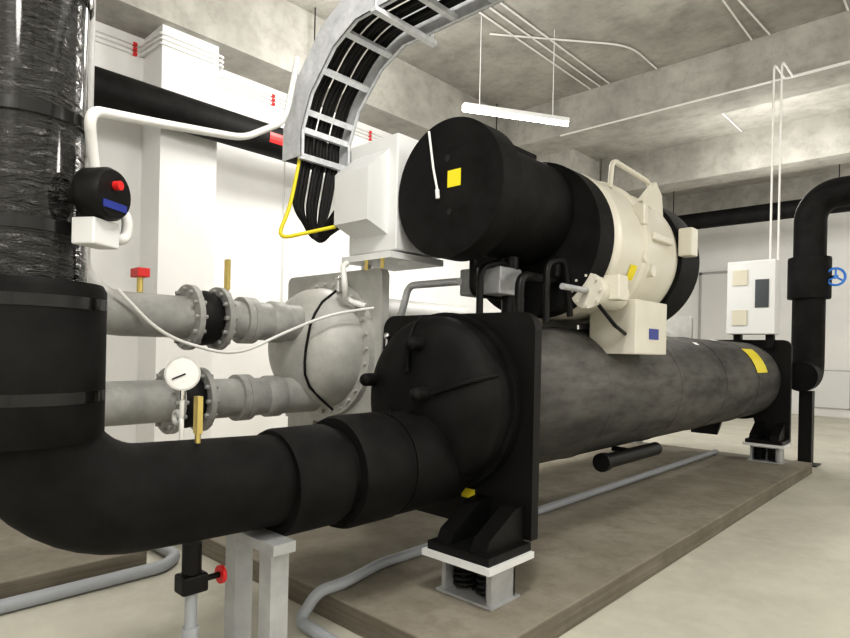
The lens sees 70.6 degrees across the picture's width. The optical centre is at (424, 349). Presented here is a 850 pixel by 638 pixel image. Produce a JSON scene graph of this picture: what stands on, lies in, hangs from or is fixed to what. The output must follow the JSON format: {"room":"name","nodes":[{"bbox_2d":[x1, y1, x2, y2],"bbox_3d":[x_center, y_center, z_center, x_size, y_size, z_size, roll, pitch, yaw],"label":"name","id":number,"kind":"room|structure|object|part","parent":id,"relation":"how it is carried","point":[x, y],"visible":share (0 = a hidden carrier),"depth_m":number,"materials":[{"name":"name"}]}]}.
{"room":"mechanical plant room","nodes":[
{"label":"mechanical plant room","id":0,"kind":"room"},
{"bbox_2d":[136,24,218,442],"bbox_3d":[-2.625,-1.005,6.364,0.450,4.500,0.600,1,0,43],"label":"column","id":1,"kind":"structure","parent":0,"point":[178,172],"depth_m":6.17,"materials":[{"name":"white paint"}]},
{"bbox_2d":[91,21,499,442],"bbox_3d":[-0.366,-1.358,9.255,0.200,5.300,19.400,1,0,43],"label":"wall","id":2,"kind":"structure","parent":0,"point":[249,210],"depth_m":7.17,"materials":[{"name":"white paint"}]},
{"bbox_2d":[95,0,849,301],"bbox_3d":[3.644,-1.569,5.042,11.396,4.690,18.100,1,0,43],"label":"conduit","id":3,"kind":"object","parent":2,"relation":"attached to","point":[134,44],"visible":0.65,"depth_m":7.04,"materials":[{"name":"white metal"}]},
{"bbox_2d":[0,414,849,637],"bbox_3d":[3.855,1.456,5.265,11.900,0.150,19.400,1,0,43],"label":"floor","id":4,"kind":"structure","parent":0,"point":[782,570],"depth_m":3.28,"materials":[{"name":"concrete"}]},
{"bbox_2d":[0,519,146,598],"bbox_3d":[-3.925,1.158,2.782,2.500,0.120,4.150,1,0,43],"label":"plinth","id":5,"kind":"object","parent":4,"relation":"on","point":[27,564],"visible":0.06,"depth_m":3.24,"materials":[{"name":"concrete"}]},
{"bbox_2d":[0,546,179,614],"bbox_3d":[-4.053,1.178,2.877,3.085,0.067,4.615,1,0,43],"label":"drain pipe","id":6,"kind":"object","parent":4,"relation":"on","point":[172,555],"visible":0.56,"depth_m":3.12,"materials":[{"name":"grey plastic"}]},
{"bbox_2d":[0,0,417,637],"bbox_3d":[-0.761,-1.366,2.291,0.510,5.296,1.726,1,0,43],"label":"pipe","id":7,"kind":"object","parent":4,"relation":"on","point":[67,484],"visible":0.98,"depth_m":1.79,"materials":[{"name":"black plastic"}]},
{"bbox_2d":[66,167,130,249],"bbox_3d":[-0.975,-0.422,1.780,0.160,0.232,0.156,1,0,11],"label":"meter","id":8,"kind":"object","parent":7,"relation":"attached to","point":[100,196],"visible":1,"depth_m":1.73,"materials":[{"name":"black paint"}]},
{"bbox_3d":[-0.904,-0.484,1.767,0.031,0.028,0.034,1,0,43],"label":"manual knob","id":9,"kind":"part","parent":8,"relation":"part of","materials":[{"name":"red paint"}]},
{"bbox_2d":[164,356,200,439],"bbox_3d":[-0.894,0.175,2.207,0.124,0.303,0.097,1,0,-22],"label":"pressure gauge","id":10,"kind":"object","parent":7,"relation":"on","point":[182,373],"visible":1,"depth_m":2.17,"materials":[{"name":"silver metal"}]},
{"bbox_2d":[193,396,202,442],"bbox_3d":[-0.820,0.251,2.168,0.032,0.169,0.022,1,0,43],"label":"thermometer","id":11,"kind":"object","parent":7,"relation":"on","point":[198,400],"visible":1,"depth_m":2.16,"materials":[{"name":"gold metal"}]},
{"bbox_3d":[-0.787,0.864,2.313,0.070,0.070,0.015,1,0,43],"label":"drain valve handle","id":12,"kind":"part","parent":7,"relation":"part of","materials":[{"name":"red paint"}]},
{"bbox_2d":[224,528,295,637],"bbox_3d":[-0.686,1.009,2.425,0.420,0.549,0.160,1,0,43],"label":"support stand","id":13,"kind":"object","parent":4,"relation":"on","point":[274,548],"visible":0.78,"depth_m":2.35,"materials":[{"name":"grey metal"}]},
{"bbox_2d":[436,561,519,611],"bbox_3d":[0.257,1.094,2.918,0.340,0.180,0.230,1,0,43],"label":"vibration isolator","id":14,"kind":"object","parent":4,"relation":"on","point":[491,593],"visible":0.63,"depth_m":2.85,"materials":[{"name":"grey metal"}]},
{"bbox_2d":[200,442,811,637],"bbox_3d":[1.214,1.266,5.509,2.900,0.120,6.150,1,0,43],"label":"plinth","id":15,"kind":"object","parent":4,"relation":"on","point":[591,552],"visible":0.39,"depth_m":3.64,"materials":[{"name":"concrete"}]},
{"bbox_2d":[296,449,717,637],"bbox_3d":[4.090,1.293,2.528,7.328,0.178,6.088,1,0,43],"label":"drain pipe","id":16,"kind":"object","parent":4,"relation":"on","point":[310,628],"visible":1,"depth_m":3.22,"materials":[{"name":"grey plastic"}]},
{"bbox_2d":[747,445,785,464],"bbox_3d":[3.871,1.169,6.794,0.340,0.180,0.230,1,0,43],"label":"vibration isolator","id":17,"kind":"object","parent":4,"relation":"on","point":[757,453],"visible":0.98,"depth_m":6.77,"materials":[{"name":"grey metal"}]},
{"bbox_2d":[242,117,792,576],"bbox_3d":[1.507,-0.113,5.440,2.180,2.280,6.330,1,0,43],"label":"chiller","id":18,"kind":"object","parent":17,"relation":"on","point":[585,349],"visible":0.96,"depth_m":3.51,"materials":[{"name":"black paint"}]},
{"bbox_2d":[87,0,257,349],"bbox_3d":[-1.370,-2.015,3.105,0.354,4.025,1.060,1,0,43],"label":"pipe","id":19,"kind":"object","parent":18,"relation":"attached to","point":[211,318],"visible":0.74,"depth_m":3.12,"materials":[{"name":"grey metal"}]},
{"bbox_3d":[-1.450,-0.393,3.055,0.100,0.045,0.060,1,0,43],"label":"vent valve handle","id":20,"kind":"part","parent":19,"relation":"part of","materials":[{"name":"red paint"}]},
{"bbox_2d":[224,259,230,290],"bbox_3d":[-1.123,-0.401,3.406,0.036,0.225,0.024,1,0,43],"label":"thermometer","id":21,"kind":"object","parent":19,"relation":"attached to","point":[227,262],"visible":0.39,"depth_m":3.40,"materials":[{"name":"gold metal"}]},
{"bbox_2d":[105,367,252,433],"bbox_3d":[-2.693,0.244,1.780,0.354,0.354,4.738,1,0,43],"label":"pipe","id":22,"kind":"object","parent":18,"relation":"attached to","point":[143,401],"visible":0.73,"depth_m":3.12,"materials":[{"name":"grey metal"}]},
{"bbox_2d":[84,56,373,353],"bbox_3d":[-1.010,-0.863,2.868,0.823,1.770,2.008,1,0,19],"label":"conduit","id":23,"kind":"object","parent":18,"relation":"attached to","point":[93,113],"visible":0.91,"depth_m":2.58,"materials":[{"name":"white plastic"}]},
{"bbox_2d":[334,133,442,271],"bbox_3d":[-0.237,-0.870,3.725,0.445,0.790,0.580,1,0,43],"label":"electrical box","id":24,"kind":"object","parent":18,"relation":"attached to","point":[366,207],"visible":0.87,"depth_m":3.52,"materials":[{"name":"white metal"}]},
{"bbox_3d":[-0.203,-0.539,3.769,0.445,0.066,0.460,1,0,43],"label":"cabinet frame","id":25,"kind":"part","parent":24,"relation":"part of","materials":[{"name":"white metal"}]},
{"bbox_2d":[726,259,780,334],"bbox_3d":[3.800,-0.601,6.949,0.500,0.840,0.252,1,0,43],"label":"control panel","id":26,"kind":"object","parent":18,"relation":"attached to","point":[753,287],"visible":1,"depth_m":6.84,"materials":[{"name":"white metal"}]},
{"bbox_2d":[787,175,849,466],"bbox_3d":[6.957,-0.283,5.115,6.808,3.453,0.600,1,0,43],"label":"riser pipe","id":27,"kind":"object","parent":4,"relation":"on","point":[809,271],"visible":0.96,"depth_m":7.17,"materials":[{"name":"black plastic"}]},
{"bbox_3d":[4.657,0.946,7.331,0.280,0.899,0.280,1,0,43],"label":"riser support post","id":28,"kind":"part","parent":27,"relation":"part of","materials":[{"name":"black metal"}]},
{"bbox_2d":[96,0,849,215],"bbox_3d":[3.959,-3.518,5.265,11.500,0.800,19.000,1,0,43],"label":"ceiling","id":29,"kind":"structure","parent":0,"point":[259,41],"depth_m":8.43,"materials":[{"name":"grey concrete"}]},
{"bbox_2d":[94,8,601,180],"bbox_3d":[-0.012,-3.049,8.452,0.364,1.900,18.240,1,0,43],"label":"insulated pipe","id":30,"kind":"object","parent":29,"relation":"hanging from","point":[112,90],"visible":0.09,"depth_m":5.76,"materials":[{"name":"black plastic"}]},
{"bbox_2d":[278,0,504,242],"bbox_3d":[2.231,-2.277,1.085,8.166,3.349,0.536,1,0,43],"label":"cable tray","id":31,"kind":"object","parent":29,"relation":"hanging from","point":[412,21],"visible":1,"depth_m":3.61,"materials":[{"name":"metal"}]},
{"bbox_2d":[462,15,569,125],"bbox_3d":[1.126,-3.390,7.289,1.389,1.170,0.100,1,0,-17],"label":"fluorescent light","id":32,"kind":"object","parent":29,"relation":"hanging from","point":[479,108],"visible":1,"depth_m":7.25,"materials":[{"name":"white"}]},
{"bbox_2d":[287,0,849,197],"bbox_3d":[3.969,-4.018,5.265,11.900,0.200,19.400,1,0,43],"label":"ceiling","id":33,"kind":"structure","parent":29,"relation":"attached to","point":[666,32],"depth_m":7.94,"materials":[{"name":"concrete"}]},
{"bbox_2d":[673,164,849,228],"bbox_3d":[8.540,-3.161,10.148,11.430,1.318,0.340,1,0,43],"label":"insulated pipe","id":34,"kind":"object","parent":29,"relation":"hanging from","point":[755,213],"visible":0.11,"depth_m":11.99,"materials":[{"name":"black plastic"}]},
{"bbox_2d":[674,212,849,417],"bbox_3d":[10.458,-1.131,12.286,11.500,5.300,0.200,1,0,43],"label":"wall","id":35,"kind":"structure","parent":0,"point":[717,246],"depth_m":14.04,"materials":[{"name":"white paint"}]},
{"bbox_2d":[698,271,732,339],"bbox_3d":[7.318,-0.257,15.025,0.920,3.420,0.050,1,0,43],"label":"door","id":36,"kind":"structure","parent":35,"relation":"in","point":[712,307],"depth_m":15.10,"materials":[{"name":"white paint"}]},
{"bbox_2d":[809,370,849,409],"bbox_3d":[9.019,0.879,13.428,0.840,0.860,0.030,1,0,43],"label":"access hatch","id":37,"kind":"object","parent":35,"relation":"attached to","point":[833,392],"visible":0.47,"depth_m":13.34,"materials":[{"name":"white metal"}]}
]}

